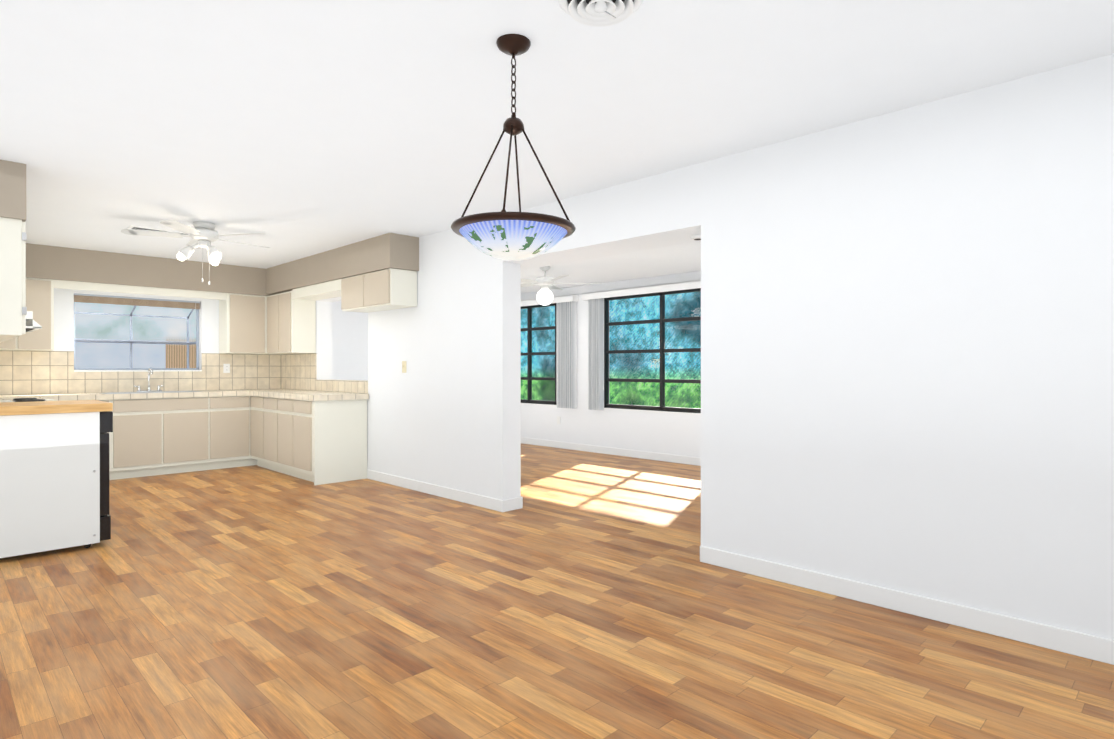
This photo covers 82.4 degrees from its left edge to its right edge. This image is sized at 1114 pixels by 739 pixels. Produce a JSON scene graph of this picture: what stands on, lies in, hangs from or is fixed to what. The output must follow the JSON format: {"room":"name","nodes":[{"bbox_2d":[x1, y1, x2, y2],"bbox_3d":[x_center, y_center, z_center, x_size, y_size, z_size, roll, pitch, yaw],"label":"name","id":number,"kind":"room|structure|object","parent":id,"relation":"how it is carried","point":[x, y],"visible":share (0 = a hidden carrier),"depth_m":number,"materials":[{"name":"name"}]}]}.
{"room":"kitchen","nodes":[
{"label":"kitchen","id":0,"kind":"room"},
{"bbox_2d":[0,397,43,399],"bbox_3d":[-5.242,0.290,5.941,0.635,0.040,0.595,0,0,-45],"label":"countertop","id":1,"kind":"structure","parent":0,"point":[1,398],"depth_m":6.13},
{"bbox_2d":[20,288,218,390],"bbox_3d":[-5.087,-0.054,7.534,3.520,2.500,0.200,0,0,-45],"label":"wall","id":2,"kind":"structure","parent":0,"point":[64,322],"depth_m":7.38,"materials":[{"name":"white paint"}]},
{"bbox_2d":[0,341,19,349],"bbox_3d":[-5.713,-0.577,6.541,0.227,0.750,0.309,0,0,-45],"label":"upper cabinet","id":3,"kind":"object","parent":2,"relation":"attached to","point":[15,345],"depth_m":6.49,"materials":[{"name":"beige wood"}]},
{"bbox_2d":[20,278,55,350],"bbox_3d":[-5.526,-0.577,6.727,0.300,0.750,0.309,0,0,-45],"label":"upper cabinet","id":4,"kind":"object","parent":2,"relation":"attached to","point":[40,291],"depth_m":6.65,"materials":[{"name":"beige wood"}]},
{"bbox_2d":[74,302,201,371],"bbox_3d":[-5.117,-0.415,7.742,1.290,0.878,0.562,0,0,-45],"label":"garden window","id":5,"kind":"structure","parent":2,"relation":"in","point":[131,342],"depth_m":7.85,"materials":[{"name":"metal"}]},
{"bbox_2d":[74,293,199,328],"bbox_3d":[-4.963,-0.679,7.586,1.270,0.350,0.060,0,0,-45],"label":"mini blind","id":6,"kind":"object","parent":5,"relation":"attached to","point":[115,300],"visible":0.96,"depth_m":7.54,"materials":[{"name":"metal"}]},
{"bbox_2d":[0,350,367,394],"bbox_3d":[-3.818,0.024,6.539,3.520,0.490,3.000,0,0,-45],"label":"tile backsplash","id":7,"kind":"structure","parent":2,"relation":"attached to","point":[34,372],"depth_m":7.62,"materials":[{"name":"beige tile"}]},
{"bbox_2d":[223,364,229,372],"bbox_3d":[-4.255,-0.015,8.201,0.075,0.118,0.008,0,0,-45],"label":"outlet","id":8,"kind":"object","parent":7,"relation":"attached to","point":[226,368],"visible":1,"depth_m":8.20,"materials":[{"name":"white plastic"}]},
{"bbox_2d":[216,293,263,353],"bbox_3d":[-4.039,-0.580,8.201,0.487,0.750,0.309,0,0,-45],"label":"upper cabinet","id":9,"kind":"object","parent":2,"relation":"attached to","point":[241,316],"depth_m":8.06,"materials":[{"name":"beige wood"}]},
{"bbox_2d":[332,301,367,380],"bbox_3d":[-3.411,-0.021,10.886,3.180,2.420,0.200,0,0,-45],"label":"wall","id":10,"kind":"structure","parent":0,"point":[349,345],"depth_m":10.68,"materials":[{"name":"white paint"}]},
{"bbox_2d":[0,443,1113,738],"bbox_3d":[-1.183,1.228,4.226,9.800,0.050,12.800,0,0,-45],"label":"floor","id":11,"kind":"structure","parent":0,"point":[584,595],"depth_m":2.90,"materials":[{"name":"laminate"}]},
{"bbox_2d":[0,398,57,401],"bbox_3d":[-4.710,0.641,5.487,0.730,1.120,0.754,0,0,-45],"label":"range","id":12,"kind":"object","parent":11,"relation":"on","point":[24,399],"visible":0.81,"depth_m":5.49,"materials":[{"name":"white metal"}]},
{"bbox_2d":[0,400,112,557],"bbox_3d":[-3.509,0.716,4.298,0.760,0.975,0.640,0,0,-45],"label":"dishwasher","id":13,"kind":"object","parent":11,"relation":"on","point":[54,475],"visible":1,"depth_m":4.13,"materials":[{"name":"white metal"}]},
{"bbox_2d":[44,397,111,479],"bbox_3d":[-5.207,0.753,6.834,0.600,0.890,0.608,0,0,-45],"label":"base cabinet","id":14,"kind":"object","parent":11,"relation":"on","point":[106,399],"depth_m":6.78,"materials":[{"name":"wood"}]},
{"bbox_2d":[112,393,211,479],"bbox_3d":[-4.653,0.752,7.383,0.960,0.890,0.608,0,0,-45],"label":"base cabinet","id":15,"kind":"object","parent":11,"relation":"on","point":[152,436],"depth_m":7.17,"materials":[{"name":"wood"}]},
{"bbox_2d":[0,390,247,396],"bbox_3d":[-4.722,0.287,7.309,3.300,0.040,0.615,0,0,-45],"label":"countertop","id":16,"kind":"structure","parent":15,"relation":"on","point":[174,393],"depth_m":6.99,"materials":[{"name":"beige tile"}]},
{"bbox_2d":[133,367,163,391],"bbox_3d":[-4.777,0.117,7.478,0.313,0.286,0.182,0,0,-45],"label":"faucet","id":17,"kind":"object","parent":16,"relation":"on","point":[148,388],"visible":1,"depth_m":7.51,"materials":[{"name":"silver metal"}]},
{"bbox_2d":[212,393,247,469],"bbox_3d":[-4.153,0.751,7.879,0.450,0.890,0.608,0,0,-45],"label":"base cabinet","id":18,"kind":"object","parent":11,"relation":"on","point":[229,410],"depth_m":7.67,"materials":[{"name":"wood"}]},
{"bbox_2d":[248,393,259,465],"bbox_3d":[-3.414,0.751,7.903,0.608,0.890,0.435,0,0,-45],"label":"base cabinet","id":19,"kind":"object","parent":11,"relation":"on","point":[253,398],"depth_m":7.76,"materials":[{"name":"wood"}]},
{"bbox_2d":[260,393,275,470],"bbox_3d":[-3.109,0.751,7.596,0.608,0.890,0.430,0,0,-45],"label":"base cabinet","id":20,"kind":"object","parent":11,"relation":"on","point":[267,402],"depth_m":7.44,"materials":[{"name":"wood"}]},
{"bbox_2d":[276,397,291,475],"bbox_3d":[-2.807,0.752,7.290,0.608,0.890,0.430,0,0,-45],"label":"base cabinet","id":21,"kind":"object","parent":11,"relation":"on","point":[283,404],"depth_m":7.11,"materials":[{"name":"wood"}]},
{"bbox_2d":[292,397,367,484],"bbox_3d":[-2.477,0.753,6.959,0.608,0.890,0.505,0,0,-45],"label":"base cabinet","id":22,"kind":"object","parent":11,"relation":"on","point":[318,437],"depth_m":6.77,"materials":[{"name":"wood"}]},
{"bbox_2d":[248,389,367,400],"bbox_3d":[-2.918,0.287,7.397,0.615,0.040,1.800,0,0,-45],"label":"countertop","id":23,"kind":"structure","parent":22,"relation":"on","point":[316,395],"depth_m":7.09,"materials":[{"name":"beige tile"}]},
{"bbox_2d":[0,0,1113,268],"bbox_3d":[-1.960,-1.343,2.604,6.420,0.100,11.600,0,0,-45],"label":"ceiling","id":24,"kind":"structure","parent":0,"point":[286,130],"depth_m":3.00,"materials":[{"name":"white paint"}]},
{"bbox_2d":[121,220,269,284],"bbox_3d":[-3.149,-1.027,5.703,1.197,0.545,1.180,0,0,-45],"label":"kitchen ceiling fan","id":25,"kind":"object","parent":24,"relation":"hanging from","point":[203,234],"visible":1,"depth_m":5.57,"materials":[{"name":"white metal"}]},
{"bbox_2d":[126,225,189,234],"bbox_3d":[-3.728,-1.296,5.977,0.500,0.010,0.180,0,0,-45],"label":"blade","id":26,"kind":"object","parent":25,"relation":"attached to","point":[139,228],"visible":0.46,"depth_m":5.87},
{"bbox_2d":[0,160,418,295],"bbox_3d":[-3.671,-1.126,6.246,3.320,0.350,3.620,0,0,-45],"label":"soffit","id":27,"kind":"object","parent":24,"relation":"attached to","point":[388,251],"depth_m":6.97,"materials":[{"name":"beige paint"}]},
{"bbox_2d":[451,34,575,259],"bbox_3d":[-0.172,-0.865,2.520,0.492,0.857,0.492,0,0,-45],"label":"pendant light","id":28,"kind":"object","parent":24,"relation":"hanging from","point":[505,235],"visible":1,"depth_m":2.42,"materials":[{"name":"glass"}]},
{"bbox_2d":[558,0,642,26],"bbox_3d":[0.152,-1.249,2.207,0.300,0.086,0.300,0,0,-45],"label":"ceiling vent","id":29,"kind":"object","parent":24,"relation":"in","point":[598,13],"visible":1,"depth_m":2.23,"materials":[{"name":"white metal"}]},
{"bbox_2d":[521,271,700,457],"bbox_3d":[1.609,-0.015,8.189,0.150,2.420,11.100,0,0,-45],"label":"wall","id":30,"kind":"structure","parent":0,"point":[666,433],"depth_m":9.01,"materials":[{"name":"white paint"}]},
{"bbox_2d":[521,303,556,406],"bbox_3d":[-0.679,-0.237,10.440,0.079,1.605,2.040,0,0,-45],"label":"sunroom window","id":31,"kind":"structure","parent":30,"relation":"in","point":[529,329],"depth_m":10.11,"materials":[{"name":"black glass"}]},
{"bbox_2d":[521,294,578,306],"bbox_3d":[-0.655,-1.049,10.272,0.122,0.100,2.650,0,0,-45],"label":"valance","id":32,"kind":"object","parent":30,"relation":"attached to","point":[557,299],"visible":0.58,"depth_m":9.52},
{"bbox_2d":[557,301,576,407],"bbox_3d":[0.155,-0.248,9.477,0.086,1.640,0.349,0,0,-45],"label":"vertical blind","id":33,"kind":"object","parent":30,"relation":"attached to","point":[566,354],"visible":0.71,"depth_m":9.43,"materials":[{"name":"fabric"}]},
{"bbox_2d":[588,298,603,409],"bbox_3d":[0.566,-0.247,9.063,0.086,1.640,0.242,0,0,-45],"label":"vertical blind","id":34,"kind":"object","parent":30,"relation":"attached to","point":[595,354],"visible":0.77,"depth_m":9.03,"materials":[{"name":"fabric"}]},
{"bbox_2d":[521,437,700,465],"bbox_3d":[1.551,1.145,8.134,0.014,0.100,10.700,0,0,-45],"label":"baseboard","id":35,"kind":"structure","parent":30,"relation":"attached to","point":[689,460],"depth_m":8.84,"materials":[{"name":"white wood"}]},
{"bbox_2d":[582,280,700,300],"bbox_3d":[1.271,-1.045,8.330,0.122,0.100,2.480,0,0,-45],"label":"valance","id":36,"kind":"object","parent":30,"relation":"attached to","point":[694,284],"visible":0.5,"depth_m":8.38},
{"bbox_2d":[604,288,700,414],"bbox_3d":[1.377,-0.233,8.367,0.079,1.605,2.060,0,0,-45],"label":"sunroom window","id":37,"kind":"structure","parent":30,"relation":"in","point":[662,380],"depth_m":8.44,"materials":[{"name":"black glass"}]},
{"bbox_2d":[521,241,700,292],"bbox_3d":[0.498,-1.273,7.084,3.380,0.100,11.100,0,0,-45],"label":"ceiling","id":38,"kind":"structure","parent":0,"point":[675,259],"depth_m":7.64,"materials":[{"name":"white paint"}]},
{"bbox_2d":[521,266,601,304],"bbox_3d":[-0.186,-0.929,7.561,1.273,0.590,1.292,0,0,-45],"label":"ceiling fan","id":39,"kind":"object","parent":38,"relation":"hanging from","point":[545,294],"visible":0.94,"depth_m":7.51,"materials":[{"name":"white metal"}]},
{"bbox_2d":[521,233,700,269],"bbox_3d":[-0.589,-1.075,6.007,0.320,0.290,10.700,0,0,-45],"label":"beam","id":40,"kind":"structure","parent":38,"relation":"attached to","point":[626,249],"depth_m":5.01,"materials":[{"name":"white paint"}]},
{"bbox_2d":[691,235,700,239],"bbox_3d":[0.982,-0.915,4.424,0.100,0.024,0.100,0,0,-45],"label":"detector","id":41,"kind":"object","parent":38,"relation":"attached to","point":[695,237],"visible":0.67,"depth_m":4.40,"materials":[{"name":"white plastic"}]},
{"bbox_2d":[292,53,1113,639],"bbox_3d":[-0.175,-0.049,5.223,0.200,2.500,12.800,0,0,-45],"label":"wall","id":42,"kind":"structure","parent":0,"point":[906,349],"depth_m":3.23,"materials":[{"name":"white paint"}]},
{"bbox_2d":[340,275,383,312],"bbox_3d":[-2.017,-0.796,6.704,0.308,0.348,0.500,0,0,-45],"label":"upper cabinet","id":43,"kind":"object","parent":42,"relation":"attached to","point":[349,286],"depth_m":6.63,"materials":[{"name":"beige wood"}]},
{"bbox_2d":[360,268,416,310],"bbox_3d":[-1.665,-0.795,6.349,0.308,0.348,0.500,0,0,-45],"label":"upper cabinet","id":44,"kind":"object","parent":42,"relation":"attached to","point":[391,288],"depth_m":6.21,"materials":[{"name":"white wood"}]},
{"bbox_2d":[402,361,405,372],"bbox_3d":[-1.555,-0.026,6.459,0.018,0.118,0.075,0,0,-45],"label":"light switch","id":45,"kind":"object","parent":42,"relation":"attached to","point":[403,366],"visible":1,"depth_m":6.45,"materials":[{"name":"beige plastic"}]},
{"bbox_2d":[367,469,1113,664],"bbox_3d":[1.093,1.154,3.947,0.228,0.100,8.800,0,0,-45],"label":"baseboard","id":46,"kind":"structure","parent":42,"relation":"attached to","point":[1092,647],"depth_m":3.21,"materials":[{"name":"white wood"}]},
{"bbox_3d":[-4.920,-0.048,5.009,0.200,2.500,3.620,0,0,-45],"label":"wall","id":47,"kind":"structure","parent":0,"visible":0},
{"bbox_2d":[0,217,27,340],"bbox_3d":[-3.663,-0.581,4.115,0.309,0.730,0.540,0,0,-45],"label":"upper cabinet","id":48,"kind":"object","parent":47,"relation":"attached to","point":[13,235],"depth_m":3.99,"materials":[{"name":"white wood"}]},
{"bbox_2d":[264,294,295,353],"bbox_3d":[-3.513,-0.580,8.214,0.309,0.750,0.370,0,0,-45],"label":"upper cabinet","id":49,"kind":"object","parent":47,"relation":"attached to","point":[269,301],"depth_m":8.15,"materials":[{"name":"beige wood"}]},
{"bbox_2d":[276,289,315,352],"bbox_3d":[-3.245,-0.579,7.944,0.309,0.750,0.390,0,0,-45],"label":"upper cabinet","id":50,"kind":"object","parent":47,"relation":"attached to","point":[283,323],"depth_m":7.81,"materials":[{"name":"white wood"}]},
{"bbox_3d":[-4.416,-0.583,4.874,0.309,0.730,0.520,0,0,-45],"label":"upper cabinet","id":51,"kind":"object","parent":47,"relation":"attached to","visible":0},
{"bbox_2d":[26,311,41,331],"bbox_3d":[-4.781,-0.412,5.414,0.550,0.146,0.752,0,0,-45],"label":"range hood","id":52,"kind":"object","parent":51,"relation":"attached to","point":[32,325],"visible":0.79,"depth_m":5.32,"materials":[{"name":"white metal"}]},
{"label":"outside","id":53,"kind":"structure","parent":0,"visible":0},
{"bbox_2d":[75,302,195,367],"bbox_3d":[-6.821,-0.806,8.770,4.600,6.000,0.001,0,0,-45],"label":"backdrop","id":54,"kind":"structure","parent":53,"point":[102,355],"depth_m":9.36,"materials":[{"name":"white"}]},
{"bbox_2d":[521,291,700,408],"bbox_3d":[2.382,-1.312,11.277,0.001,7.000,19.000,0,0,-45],"label":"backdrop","id":55,"kind":"structure","parent":53,"point":[622,336],"depth_m":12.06,"materials":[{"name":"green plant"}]}
]}

